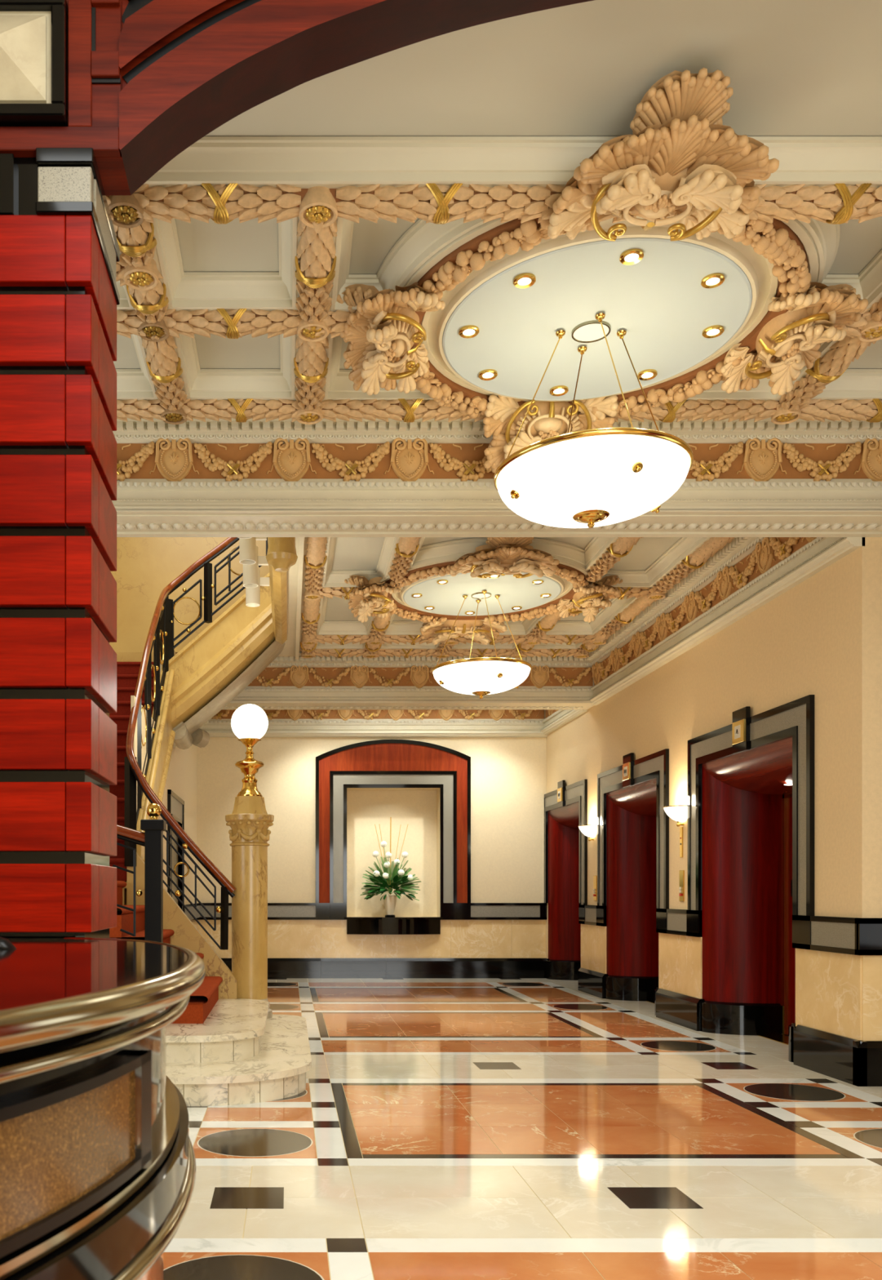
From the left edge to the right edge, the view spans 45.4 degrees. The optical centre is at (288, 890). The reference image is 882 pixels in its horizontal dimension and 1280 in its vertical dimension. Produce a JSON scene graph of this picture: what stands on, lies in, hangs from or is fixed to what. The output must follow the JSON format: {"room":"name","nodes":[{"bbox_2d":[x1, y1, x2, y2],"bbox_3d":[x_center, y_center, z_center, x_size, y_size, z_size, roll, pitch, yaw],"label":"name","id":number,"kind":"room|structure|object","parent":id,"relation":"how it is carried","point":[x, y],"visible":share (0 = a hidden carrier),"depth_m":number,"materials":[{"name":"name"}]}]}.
{"room":"hotel lobby","nodes":[
{"label":"hotel lobby","id":0,"kind":"room"},
{"bbox_2d":[130,649,197,928],"bbox_3d":[-1.369,-0.900,11.770,0.162,4.300,6.040,0,0,0],"label":"wall","id":1,"kind":"structure","parent":0,"point":[182,776],"depth_m":13.03,"materials":[{"name":"paint"}]},
{"bbox_2d":[167,789,184,912],"bbox_3d":[-1.292,0.080,11.885,0.055,2.340,1.470,0,0,0],"label":"doorway","id":2,"kind":"structure","parent":1,"relation":"in","point":[175,805],"depth_m":11.80,"materials":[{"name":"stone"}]},
{"bbox_2d":[222,680,594,709],"bbox_3d":[1.175,-2.632,12.550,5.250,0.836,0.460,0,0,0],"label":"trim","id":3,"kind":"structure","parent":1,"relation":"attached to","point":[233,704],"depth_m":12.45,"materials":[{"name":"paint"}]},
{"bbox_2d":[232,686,593,700],"bbox_3d":[1.200,-2.344,12.387,5.000,0.213,0.125,0,0,0],"label":"trim","id":4,"kind":"structure","parent":1,"relation":"attached to","point":[249,693],"depth_m":12.37,"materials":[{"name":"paint"}]},
{"bbox_2d":[247,665,593,688],"bbox_3d":[1.180,-2.557,12.386,4.960,0.274,0.067,0,0,0],"label":"frieze","id":5,"kind":"object","parent":1,"relation":"attached to","point":[359,677],"visible":0.62,"depth_m":12.39},
{"bbox_2d":[109,537,269,905],"bbox_3d":[-2.250,-2.050,12.090,4.700,6.600,0.140,0,0,0],"label":"wall","id":6,"kind":"structure","parent":0,"point":[145,566],"depth_m":12.02,"materials":[{"name":"paint"}]},
{"bbox_2d":[197,709,546,958],"bbox_3d":[1.200,-0.900,14.954,5.300,4.300,0.352,0,0,0],"label":"wall","id":7,"kind":"structure","parent":0,"point":[508,775],"depth_m":14.79,"materials":[{"name":"paint"}]},
{"bbox_2d":[200,902,315,919],"bbox_3d":[-0.452,0.296,14.772,1.697,0.238,0.036,0,0,0],"label":"trim","id":8,"kind":"structure","parent":7,"relation":"attached to","point":[275,910],"depth_m":14.76,"materials":[{"name":"black stone"}]},
{"bbox_2d":[200,719,547,737],"bbox_3d":[1.200,-2.320,14.750,5.000,0.260,0.120,0,0,0],"label":"trim","id":9,"kind":"structure","parent":7,"relation":"attached to","point":[215,727],"depth_m":14.73,"materials":[{"name":"paint"}]},
{"bbox_2d":[210,709,544,720],"bbox_3d":[1.180,-2.557,14.746,4.960,0.274,0.067,0,0,0],"label":"frieze","id":10,"kind":"object","parent":7,"relation":"attached to","point":[294,714],"visible":0.46,"depth_m":14.75},
{"bbox_2d":[221,957,546,977],"bbox_3d":[1.199,1.107,14.760,4.996,0.285,0.060,0,0,0],"label":"baseboard","id":11,"kind":"structure","parent":7,"relation":"attached to","point":[330,967],"depth_m":14.73,"materials":[{"name":"black stone"}]},
{"bbox_2d":[315,739,471,919],"bbox_3d":[1.502,-0.870,14.762,2.211,2.570,0.055,0,0,0],"label":"surround","id":12,"kind":"object","parent":7,"relation":"attached to","point":[380,763],"visible":1,"depth_m":14.75,"materials":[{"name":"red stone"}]},
{"bbox_2d":[344,916,443,934],"bbox_3d":[1.508,0.500,14.750,1.414,0.244,0.280,0,0,0],"label":"niche shelf","id":13,"kind":"object","parent":7,"relation":"attached to","point":[355,925],"visible":0.99,"depth_m":14.67,"materials":[{"name":"black stone"}]},
{"bbox_2d":[382,895,397,916],"bbox_3d":[1.469,0.223,14.860,0.202,0.310,0.202,0,0,0],"label":"vase","id":14,"kind":"object","parent":13,"relation":"on","point":[390,901],"visible":0.91,"depth_m":14.79,"materials":[{"name":"beige ceramic"}]},
{"bbox_2d":[360,817,421,900],"bbox_3d":[1.466,-0.453,14.788,0.869,1.203,0.444,0,0,-3],"label":"flower bouquet","id":15,"kind":"object","parent":14,"relation":"in","point":[385,881],"visible":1,"depth_m":14.77,"materials":[{"name":"green plant"}]},
{"bbox_2d":[471,902,546,919],"bbox_3d":[3.153,0.296,14.772,1.090,0.238,0.036,0,0,0],"label":"trim","id":16,"kind":"structure","parent":7,"relation":"attached to","point":[478,910],"depth_m":14.76,"materials":[{"name":"black stone"}]},
{"bbox_2d":[266,655,592,667],"bbox_3d":[1.200,-2.739,12.310,5.000,0.126,0.280,0,0,0],"label":"trim","id":17,"kind":"structure","parent":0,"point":[347,661],"depth_m":12.30,"materials":[{"name":"paint"}]},
{"bbox_2d":[113,0,881,400],"bbox_3d":[0.500,-2.893,4.598,10.200,0.194,3.005,0,0,0],"label":"ceiling","id":18,"kind":"structure","parent":0,"point":[523,100],"depth_m":4.01,"materials":[{"name":"beige paint"}]},
{"bbox_2d":[115,255,132,286],"bbox_3d":[-0.830,-2.769,4.620,0.345,0.118,0.186,0,0,0],"label":"garland","id":19,"kind":"object","parent":18,"relation":"attached to","point":[120,270],"visible":0.13,"depth_m":4.58,"materials":[{"name":"ceramic"}]},
{"bbox_2d":[112,203,186,411],"bbox_3d":[-0.657,-2.769,5.075,0.186,0.118,1.948,0,0,0],"label":"garland","id":20,"kind":"object","parent":18,"relation":"attached to","point":[146,292],"visible":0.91,"depth_m":4.81,"materials":[{"name":"ceramic"}]},
{"bbox_2d":[128,271,153,286],"bbox_3d":[-0.657,-2.731,4.620,0.106,0.026,0.103,0,0,0],"label":"flower","id":21,"kind":"object","parent":20,"relation":"on","point":[137,278],"depth_m":4.61,"materials":[{"name":"gold metal"}]},
{"bbox_2d":[116,306,368,342],"bbox_3d":[-0.320,-2.769,5.060,1.572,0.118,0.186,0,0,0],"label":"garland","id":22,"kind":"object","parent":18,"relation":"attached to","point":[232,324],"visible":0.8,"depth_m":5.01,"materials":[{"name":"ceramic"}]},
{"bbox_2d":[142,326,164,337],"bbox_3d":[-0.657,-2.731,5.060,0.106,0.026,0.103,0,0,0],"label":"flower","id":23,"kind":"object","parent":22,"relation":"on","point":[159,331],"depth_m":5.05,"materials":[{"name":"gold metal"}]},
{"bbox_2d":[302,326,323,338],"bbox_3d":[0.123,-2.731,5.060,0.106,0.026,0.103,0,0,0],"label":"flower","id":24,"kind":"object","parent":22,"relation":"on","point":[318,334],"depth_m":5.05,"materials":[{"name":"gold metal"}]},
{"bbox_2d":[116,398,485,424],"bbox_3d":[0.075,-2.769,5.970,2.364,0.118,0.186,0,0,0],"label":"molding","id":25,"kind":"structure","parent":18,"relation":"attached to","point":[241,410],"depth_m":5.92,"materials":[{"name":"ceramic"}]},
{"bbox_2d":[293,212,337,416],"bbox_3d":[0.123,-2.769,5.090,0.186,0.118,1.834,0,0,0],"label":"garland","id":26,"kind":"object","parent":18,"relation":"attached to","point":[315,273],"visible":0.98,"depth_m":4.80,"materials":[{"name":"ceramic"}]},
{"bbox_2d":[337,282,445,395],"bbox_3d":[0.459,-2.723,5.081,0.541,0.324,0.886,0,0,0],"label":"cartouche","id":27,"kind":"object","parent":18,"relation":"attached to","point":[392,320],"visible":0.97,"depth_m":4.99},
{"bbox_2d":[105,183,881,228],"bbox_3d":[0.735,-2.769,4.180,3.383,0.118,0.186,0,0,0],"label":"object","id":28,"kind":"object","parent":18,"relation":"attached to","point":[837,203],"visible":0.73,"depth_m":4.14,"materials":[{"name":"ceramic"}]},
{"bbox_2d":[111,205,137,223],"bbox_3d":[-0.657,-2.731,4.180,0.106,0.026,0.103,0,0,0],"label":"flower","id":29,"kind":"object","parent":28,"relation":"on","point":[120,214],"depth_m":4.17,"materials":[{"name":"gold metal"}]},
{"bbox_2d":[306,205,331,223],"bbox_3d":[0.123,-2.731,4.180,0.106,0.026,0.103,0,0,0],"label":"flower","id":30,"kind":"object","parent":28,"relation":"on","point":[311,211],"depth_m":4.17,"materials":[{"name":"gold metal"}]},
{"bbox_2d":[483,394,618,473],"bbox_3d":[1.491,-2.652,6.040,0.752,0.444,0.534,0,0,0],"label":"cartouche","id":31,"kind":"object","parent":18,"relation":"attached to","point":[544,420],"visible":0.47,"depth_m":5.89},
{"bbox_2d":[404,216,818,401],"bbox_3d":[1.490,-2.774,5.080,1.990,0.072,1.990,0,0,0],"label":"dome","id":32,"kind":"object","parent":18,"relation":"attached to","point":[662,304],"visible":0.82,"depth_m":4.90,"materials":[{"name":"grey paint"}]},
{"bbox_2d":[513,273,536,288],"bbox_3d":[1.066,-2.743,4.656,0.100,0.014,0.100,0,0,0],"label":"recessed light","id":33,"kind":"object","parent":32,"relation":"attached to","point":[522,281],"visible":1,"depth_m":4.65,"materials":[{"name":"gold metal"}]},
{"bbox_2d":[493,313,693,528],"bbox_3d":[1.490,-2.264,5.080,0.941,0.957,0.941,0,0,0],"label":"chandelier","id":34,"kind":"object","parent":32,"relation":"hanging from","point":[588,478],"visible":1,"depth_m":4.83,"materials":[{"name":"white glass"}]},
{"bbox_2d":[400,217,811,418],"bbox_3d":[1.490,-2.742,5.080,1.910,0.116,1.910,0,0,0],"label":"wreath","id":35,"kind":"object","parent":32,"relation":"attached to","point":[776,242],"visible":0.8,"depth_m":4.62,"materials":[{"name":"ceramic"}]},
{"bbox_2d":[619,248,644,265],"bbox_3d":[1.490,-2.743,4.480,0.100,0.014,0.100,0,0,0],"label":"recessed light","id":36,"kind":"object","parent":32,"relation":"attached to","point":[632,256],"visible":1,"depth_m":4.47,"materials":[{"name":"gold metal"}]},
{"bbox_2d":[701,273,724,288],"bbox_3d":[1.914,-2.743,4.656,0.100,0.014,0.100,0,0,0],"label":"recessed light","id":37,"kind":"object","parent":32,"relation":"attached to","point":[713,280],"visible":1,"depth_m":4.65,"materials":[{"name":"gold metal"}]},
{"bbox_2d":[702,324,724,338],"bbox_3d":[2.090,-2.743,5.080,0.100,0.014,0.100,0,0,0],"label":"recessed light","id":38,"kind":"object","parent":32,"relation":"attached to","point":[713,331],"visible":1,"depth_m":5.07,"materials":[{"name":"gold metal"}]},
{"bbox_2d":[547,67,779,241],"bbox_3d":[1.439,-2.723,3.929,0.798,0.324,0.722,0,0,0],"label":"cartouche","id":39,"kind":"object","parent":18,"relation":"attached to","point":[680,153],"visible":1,"depth_m":3.85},
{"bbox_2d":[608,398,881,424],"bbox_3d":[2.875,-2.769,5.970,2.265,0.118,0.186,0,0,0],"label":"molding","id":40,"kind":"structure","parent":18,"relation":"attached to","point":[866,410],"depth_m":5.92,"materials":[{"name":"ceramic"}]},
{"bbox_2d":[720,282,868,395],"bbox_3d":[2.521,-2.723,5.079,0.541,0.324,0.886,0,0,0],"label":"cartouche","id":41,"kind":"object","parent":18,"relation":"attached to","point":[791,341],"visible":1,"depth_m":4.98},
{"bbox_2d":[777,297,881,416],"bbox_3d":[2.878,-2.769,5.090,0.186,0.118,1.834,0,0,0],"label":"molding","id":42,"kind":"structure","parent":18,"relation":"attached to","point":[828,368],"depth_m":5.45,"materials":[{"name":"ceramic"}]},
{"bbox_2d":[844,307,881,342],"bbox_3d":[3.025,-2.769,5.060,0.961,0.118,0.186,0,0,0],"label":"molding","id":43,"kind":"structure","parent":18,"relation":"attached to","point":[862,329],"depth_m":5.04,"materials":[{"name":"ceramic"}]},
{"bbox_2d":[864,326,881,338],"bbox_3d":[2.878,-2.731,5.060,0.106,0.026,0.103,0,0,0],"label":"flower","id":44,"kind":"object","parent":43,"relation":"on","point":[870,333],"depth_m":5.05,"materials":[{"name":"gold metal"}]},
{"bbox_2d":[299,537,711,651],"bbox_3d":[1.925,-2.893,9.390,3.590,0.194,5.460,0,0,0],"label":"ceiling","id":45,"kind":"structure","parent":0,"point":[652,558],"depth_m":9.22,"materials":[{"name":"beige paint"}]},
{"bbox_2d":[300,537,327,657],"bbox_3d":[0.232,-2.768,9.438,0.192,0.121,5.383,0,0,0],"label":"garland","id":46,"kind":"object","parent":45,"relation":"attached to","point":[315,559],"visible":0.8,"depth_m":9.48,"materials":[{"name":"ceramic"}]},
{"bbox_2d":[318,586,355,599],"bbox_3d":[0.541,-2.768,9.620,0.620,0.121,0.192,0,0,0],"label":"garland","id":47,"kind":"object","parent":45,"relation":"attached to","point":[338,592],"visible":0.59,"depth_m":9.57,"materials":[{"name":"ceramic"}]},
{"bbox_2d":[344,575,400,622],"bbox_3d":[0.749,-2.723,9.621,0.541,0.324,0.886,0,0,0],"label":"cartouche","id":48,"kind":"object","parent":45,"relation":"attached to","point":[371,597],"visible":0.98,"depth_m":9.48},
{"bbox_2d":[364,610,392,657],"bbox_3d":[0.968,-2.768,11.088,0.192,0.121,2.081,0,0,0],"label":"garland","id":49,"kind":"object","parent":45,"relation":"attached to","point":[380,625],"visible":0.86,"depth_m":11.10,"materials":[{"name":"ceramic"}]},
{"bbox_2d":[388,537,422,582],"bbox_3d":[0.968,-2.768,7.975,0.192,0.121,2.456,0,0,0],"label":"garland","id":50,"kind":"object","parent":45,"relation":"attached to","point":[407,548],"visible":0.38,"depth_m":8.52,"materials":[{"name":"ceramic"}]},
{"bbox_2d":[311,648,579,658],"bbox_3d":[1.831,-2.768,12.050,3.206,0.121,0.192,0,0,0],"label":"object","id":51,"kind":"object","parent":45,"relation":"attached to","point":[553,653],"visible":0.88,"depth_m":12.00,"materials":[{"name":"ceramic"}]},
{"bbox_2d":[435,635,461,657],"bbox_3d":[1.800,-2.768,11.438,0.192,0.121,1.382,0,0,0],"label":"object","id":52,"kind":"object","parent":45,"relation":"attached to","point":[451,642],"visible":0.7,"depth_m":11.70,"materials":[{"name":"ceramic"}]},
{"bbox_2d":[313,635,595,644],"bbox_3d":[1.831,-2.768,11.400,3.206,0.121,0.192,0,0,0],"label":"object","id":53,"kind":"object","parent":45,"relation":"attached to","point":[413,639],"visible":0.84,"depth_m":11.35,"materials":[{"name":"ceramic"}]},
{"bbox_2d":[420,617,507,644],"bbox_3d":[1.801,-2.723,10.741,0.886,0.324,0.614,0,0,0],"label":"cartouche","id":54,"kind":"object","parent":45,"relation":"attached to","point":[482,630],"visible":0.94,"depth_m":10.61,"materials":[{"name":"beige"}]},
{"bbox_2d":[380,557,588,615],"bbox_3d":[1.800,-2.774,9.620,1.990,0.072,1.990,0,0,0],"label":"dome","id":55,"kind":"object","parent":45,"relation":"attached to","point":[447,598],"visible":0.69,"depth_m":9.53,"materials":[{"name":"grey paint"}]},
{"bbox_2d":[431,590,532,698],"bbox_3d":[1.800,-2.262,9.620,0.921,0.960,0.921,0,0,0],"label":"chandelier","id":56,"kind":"object","parent":55,"relation":"hanging from","point":[481,677],"visible":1,"depth_m":9.34,"materials":[{"name":"white glass"}]},
{"bbox_2d":[385,560,589,623],"bbox_3d":[1.800,-2.743,9.620,1.910,0.114,1.910,0,0,0],"label":"wreath","id":57,"kind":"object","parent":45,"relation":"attached to","point":[574,575],"visible":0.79,"depth_m":9.97,"materials":[{"name":"ceramic"}]},
{"bbox_2d":[450,537,559,577],"bbox_3d":[1.799,-2.723,8.499,0.886,0.324,0.614,0,0,0],"label":"cartouche","id":58,"kind":"object","parent":45,"relation":"attached to","point":[514,556],"visible":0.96,"depth_m":8.43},
{"bbox_2d":[512,611,561,657],"bbox_3d":[2.700,-2.768,11.088,0.192,0.121,2.081,0,0,0],"label":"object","id":59,"kind":"object","parent":45,"relation":"attached to","point":[548,622],"visible":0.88,"depth_m":11.08,"materials":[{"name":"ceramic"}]},
{"bbox_2d":[556,575,622,622],"bbox_3d":[2.851,-2.723,9.619,0.541,0.324,0.886,0,0,0],"label":"cartouche","id":60,"kind":"object","parent":45,"relation":"attached to","point":[597,595],"visible":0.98,"depth_m":9.48,"materials":[{"name":"beige"}]},
{"bbox_2d":[585,537,644,582],"bbox_3d":[2.700,-2.768,7.975,0.192,0.121,2.456,0,0,0],"label":"molding","id":61,"kind":"structure","parent":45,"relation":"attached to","point":[618,549],"depth_m":8.53,"materials":[{"name":"ceramic"}]},
{"bbox_2d":[611,586,653,599],"bbox_3d":[3.090,-2.768,9.620,0.685,0.121,0.192,0,0,0],"label":"molding","id":62,"kind":"structure","parent":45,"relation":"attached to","point":[641,592],"depth_m":9.57,"materials":[{"name":"ceramic"}]},
{"bbox_2d":[576,537,735,657],"bbox_3d":[3.430,-2.768,9.438,0.192,0.121,5.383,0,0,0],"label":"molding","id":63,"kind":"structure","parent":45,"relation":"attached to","point":[699,558],"depth_m":9.46,"materials":[{"name":"ceramic"}]},
{"bbox_2d":[163,977,881,1279],"bbox_3d":[0.500,1.309,5.825,10.200,0.121,18.050,0,0,0],"label":"floor","id":64,"kind":"structure","parent":0,"point":[439,1128],"depth_m":4.89,"materials":[{"name":"beige tile"}]},
{"bbox_2d":[0,215,116,938],"bbox_3d":[-1.126,-0.323,3.120,1.148,3.145,0.440,0,0,0],"label":"wooden pillar","id":65,"kind":"structure","parent":64,"relation":"on","point":[58,304],"depth_m":2.90,"materials":[{"name":"red wood"}]},
{"bbox_2d":[0,147,119,305],"bbox_3d":[-1.123,-1.986,3.119,1.155,0.181,0.462,0,0,0],"label":"capital","id":66,"kind":"object","parent":65,"relation":"on","point":[58,181],"visible":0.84,"depth_m":2.90,"materials":[{"name":"black stone"}]},
{"bbox_2d":[0,0,595,195],"bbox_3d":[1.900,-2.718,2.993,7.400,1.284,0.194,0,0,0],"label":"wooden arch","id":67,"kind":"object","parent":66,"relation":"on","point":[148,80],"visible":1,"depth_m":2.91,"materials":[{"name":"brown wood"}]},
{"bbox_2d":[0,0,67,126],"bbox_3d":[-0.803,-2.322,2.870,0.366,0.344,0.120,0,0,0],"label":"panel","id":68,"kind":"object","parent":67,"relation":"attached to","point":[33,33],"visible":0.99,"depth_m":2.87,"materials":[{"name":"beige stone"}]},
{"bbox_2d":[0,937,205,1279],"bbox_3d":[-0.875,0.690,1.580,1.449,1.121,2.618,0,0,0],"label":"reception desk","id":69,"kind":"object","parent":64,"relation":"on","point":[98,1160],"depth_m":1.41,"materials":[{"name":"black stone"}]},
{"bbox_2d":[0,937,186,1007],"bbox_3d":[-0.892,0.147,1.580,1.416,0.030,2.560,0,0,0],"label":"countertop","id":70,"kind":"structure","parent":69,"relation":"on","point":[38,969],"depth_m":1.82,"materials":[{"name":"black stone"}]},
{"bbox_2d":[109,573,311,1106],"bbox_3d":[-1.375,-1.100,9.006,3.050,4.700,6.091,0,0,0],"label":"staircase","id":71,"kind":"structure","parent":64,"relation":"on","point":[224,1049],"depth_m":8.60,"materials":[{"name":"stone"}]},
{"bbox_2d":[140,803,166,942],"bbox_3d":[-0.907,0.155,6.980,0.155,1.490,0.160,0,0,0],"label":"newel post","id":72,"kind":"object","parent":71,"relation":"on","point":[153,828],"visible":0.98,"depth_m":6.92,"materials":[{"name":"black metal"}]},
{"bbox_2d":[112,824,144,936],"bbox_3d":[-1.276,-0.146,6.980,0.671,0.912,0.068,0,0,0],"label":"railing","id":73,"kind":"object","parent":72,"relation":"attached to","point":[123,833],"visible":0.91,"depth_m":6.97,"materials":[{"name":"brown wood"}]},
{"bbox_2d":[124,537,268,949],"bbox_3d":[-0.775,-1.851,9.808,1.297,4.689,2.698,0,0,0],"label":"stair railing","id":74,"kind":"object","parent":71,"relation":"on","point":[160,637],"visible":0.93,"depth_m":9.34,"materials":[{"name":"brown metal"}]},
{"bbox_2d":[225,795,274,1018],"bbox_3d":[-0.325,0.141,8.770,0.416,1.868,0.416,0,0,0],"label":"marble column","id":75,"kind":"structure","parent":71,"relation":"on","point":[249,821],"depth_m":8.64,"materials":[{"name":"beige stone"}]},
{"bbox_2d":[231,704,268,796],"bbox_3d":[-0.325,-1.185,8.770,0.314,0.786,0.314,0,0,0],"label":"globe lamp","id":76,"kind":"object","parent":75,"relation":"on","point":[249,722],"visible":0.98,"depth_m":8.69,"materials":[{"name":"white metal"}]},
{"bbox_2d":[546,537,881,1039],"bbox_3d":[3.769,-0.900,10.805,0.162,4.300,8.290,0,0,0],"label":"wall","id":77,"kind":"structure","parent":0,"point":[822,637],"depth_m":7.38,"materials":[{"name":"paint"}]},
{"bbox_2d":[111,479,881,510],"bbox_3d":[1.500,-2.397,6.280,6.200,0.213,0.120,0,0,0],"label":"trim","id":78,"kind":"structure","parent":77,"relation":"attached to","point":[130,492],"depth_m":6.26,"materials":[{"name":"paint"}]},
{"bbox_2d":[112,417,881,443],"bbox_3d":[1.500,-2.761,6.200,6.200,0.082,0.280,0,0,0],"label":"trim","id":79,"kind":"structure","parent":77,"relation":"attached to","point":[132,431],"depth_m":6.21,"materials":[{"name":"paint"}]},
{"bbox_2d":[116,438,881,481],"bbox_3d":[1.500,-2.606,6.277,6.200,0.274,0.067,0,0,0],"label":"frieze","id":80,"kind":"object","parent":77,"relation":"attached to","point":[174,461],"visible":0.69,"depth_m":6.28},
{"bbox_2d":[540,709,587,734],"bbox_3d":[3.660,-2.334,13.785,0.120,0.232,2.010,0,0,0],"label":"trim","id":81,"kind":"structure","parent":77,"relation":"attached to","point":[557,719],"depth_m":13.87,"materials":[{"name":"paint"}]},
{"bbox_2d":[544,778,587,989],"bbox_3d":[4.011,-0.062,13.835,0.689,2.625,2.130,0,0,0],"label":"doorway","id":82,"kind":"structure","parent":77,"relation":"in","point":[566,846],"depth_m":14.46,"materials":[{"name":"red wood"}]},
{"bbox_2d":[578,967,605,998],"bbox_3d":[3.670,1.107,12.465,0.060,0.285,0.990,0,0,0],"label":"baseboard","id":83,"kind":"structure","parent":77,"relation":"attached to","point":[592,982],"depth_m":12.37,"materials":[{"name":"black stone"}]},
{"bbox_2d":[578,904,606,926],"bbox_3d":[3.682,0.296,12.510,0.036,0.238,1.020,0,0,0],"label":"trim","id":84,"kind":"structure","parent":77,"relation":"attached to","point":[588,914],"depth_m":12.44,"materials":[{"name":"black stone"}]},
{"bbox_2d":[597,748,669,1015],"bbox_3d":[4.011,-0.062,11.140,0.689,2.625,2.220,0,0,0],"label":"doorway","id":85,"kind":"structure","parent":77,"relation":"in","point":[633,821],"depth_m":11.73,"materials":[{"name":"red wood"}]},
{"bbox_2d":[622,752,634,787],"bbox_3d":[3.653,-1.292,11.120,0.054,0.345,0.260,0,0,0],"label":"direction sign","id":86,"kind":"object","parent":85,"relation":"attached to","point":[628,767],"visible":1,"depth_m":11.05,"materials":[{"name":"black metal"}]},
{"bbox_2d":[663,804,688,826],"bbox_3d":[3.608,-0.691,9.660,0.184,0.187,0.360,0,0,0],"label":"wall sconce","id":87,"kind":"object","parent":77,"relation":"attached to","point":[679,813],"visible":1,"depth_m":9.57,"materials":[{"name":"beige glass"}]},
{"bbox_2d":[586,537,770,666],"bbox_3d":[3.580,-2.739,9.530,0.280,0.126,5.740,0,0,0],"label":"trim","id":88,"kind":"structure","parent":77,"relation":"attached to","point":[732,553],"depth_m":9.42,"materials":[{"name":"paint"}]},
{"bbox_2d":[656,987,702,1031],"bbox_3d":[3.670,1.107,9.710,0.060,0.285,1.020,0,0,0],"label":"baseboard","id":89,"kind":"structure","parent":77,"relation":"attached to","point":[681,1009],"depth_m":9.63,"materials":[{"name":"black stone"}]},
{"bbox_2d":[656,908,702,937],"bbox_3d":[3.682,0.296,9.755,0.036,0.238,1.050,0,0,0],"label":"trim","id":90,"kind":"structure","parent":77,"relation":"attached to","point":[669,921],"depth_m":9.67,"materials":[{"name":"black stone"}]},
{"bbox_2d":[591,537,817,685],"bbox_3d":[3.656,-2.557,9.530,0.067,0.274,5.740,0,0,0],"label":"frieze","id":91,"kind":"object","parent":77,"relation":"attached to","point":[774,550],"visible":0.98,"depth_m":9.03},
{"bbox_2d":[590,537,865,705],"bbox_3d":[3.660,-2.334,9.530,0.120,0.232,5.740,0,0,0],"label":"trim","id":92,"kind":"structure","parent":77,"relation":"attached to","point":[821,553],"depth_m":8.38,"materials":[{"name":"paint"}]},
{"bbox_2d":[688,694,814,1062],"bbox_3d":[4.011,-0.062,8.370,0.689,2.625,2.220,0,0,0],"label":"doorway","id":93,"kind":"structure","parent":77,"relation":"in","point":[751,812],"depth_m":8.94,"materials":[{"name":"red wood"}]},
{"bbox_2d":[732,706,751,753],"bbox_3d":[3.653,-1.292,8.350,0.054,0.345,0.260,0,0,0],"label":"direction sign","id":94,"kind":"object","parent":93,"relation":"attached to","point":[740,725],"visible":1,"depth_m":8.30,"materials":[{"name":"black metal"}]},
{"bbox_2d":[792,915,857,955],"bbox_3d":[3.682,0.296,7.085,0.036,0.238,0.850,0,0,0],"label":"trim","id":95,"kind":"structure","parent":77,"relation":"attached to","point":[820,933],"depth_m":7.05,"materials":[{"name":"black stone"}]},
{"bbox_2d":[794,1024,867,1086],"bbox_3d":[3.670,1.107,7.020,0.060,0.285,0.840,0,0,0],"label":"baseboard","id":96,"kind":"structure","parent":77,"relation":"attached to","point":[829,1054],"depth_m":6.98,"materials":[{"name":"black stone"}]},
{"bbox_3d":[4.725,-0.900,6.730,1.750,4.300,0.140,0,0,0],"label":"wall","id":97,"kind":"structure","parent":0,"visible":0},
{"bbox_2d":[853,1040,881,1086],"bbox_3d":[4.620,1.107,6.630,1.960,0.285,0.060,0,0,0],"label":"baseboard","id":98,"kind":"structure","parent":97,"relation":"attached to","point":[874,1062],"depth_m":6.60,"materials":[{"name":"black stone"}]},
{"bbox_2d":[857,917,881,955],"bbox_3d":[4.632,0.296,6.642,1.936,0.238,0.036,0,0,0],"label":"trim","id":99,"kind":"structure","parent":97,"relation":"attached to","point":[869,930],"depth_m":6.62,"materials":[{"name":"black stone"}]},
{"bbox_2d":[862,955,881,1040],"bbox_3d":[4.650,0.695,6.654,1.900,0.580,0.012,0,0,0],"label":"wall panel","id":100,"kind":"object","parent":97,"relation":"attached to","point":[872,964],"depth_m":6.65,"materials":[{"name":"beige stone"}]},
{"bbox_3d":[0.215,-4.200,9.380,0.170,2.300,5.440,0,0,0],"label":"wall","id":101,"kind":"structure","parent":0,"visible":0},
{"bbox_2d":[239,537,266,564],"bbox_3d":[-0.263,-2.630,7.780,0.205,0.320,0.124,0,0,0],"label":"spotlight","id":102,"kind":"object","parent":101,"relation":"attached to","point":[247,547],"visible":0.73,"depth_m":7.73,"materials":[{"name":"beige metal"}]},
{"bbox_2d":[243,545,268,587],"bbox_3d":[-0.263,-2.630,8.380,0.205,0.320,0.124,0,0,0],"label":"spotlight","id":103,"kind":"object","parent":101,"relation":"attached to","point":[250,572],"visible":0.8,"depth_m":8.34,"materials":[{"name":"beige metal"}]},
{"bbox_2d":[245,567,269,607],"bbox_3d":[-0.263,-2.630,8.950,0.205,0.320,0.124,0,0,0],"label":"spotlight","id":104,"kind":"object","parent":101,"relation":"attached to","point":[252,594],"visible":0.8,"depth_m":8.92,"materials":[{"name":"beige metal"}]},
{"bbox_2d":[266,537,297,572],"bbox_3d":[-0.045,-2.550,7.600,0.236,0.400,0.236,0,0,0],"label":"corbel","id":105,"kind":"object","parent":101,"relation":"hanging from","point":[282,554],"visible":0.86,"depth_m":7.52,"materials":[{"name":"yellow stone"}]},
{"bbox_2d":[267,537,304,659],"bbox_3d":[-0.015,-2.940,9.380,0.290,0.620,5.440,0,0,0],"label":"trim","id":106,"kind":"structure","parent":101,"relation":"attached to","point":[286,588],"depth_m":9.69,"materials":[{"name":"yellow stone"}]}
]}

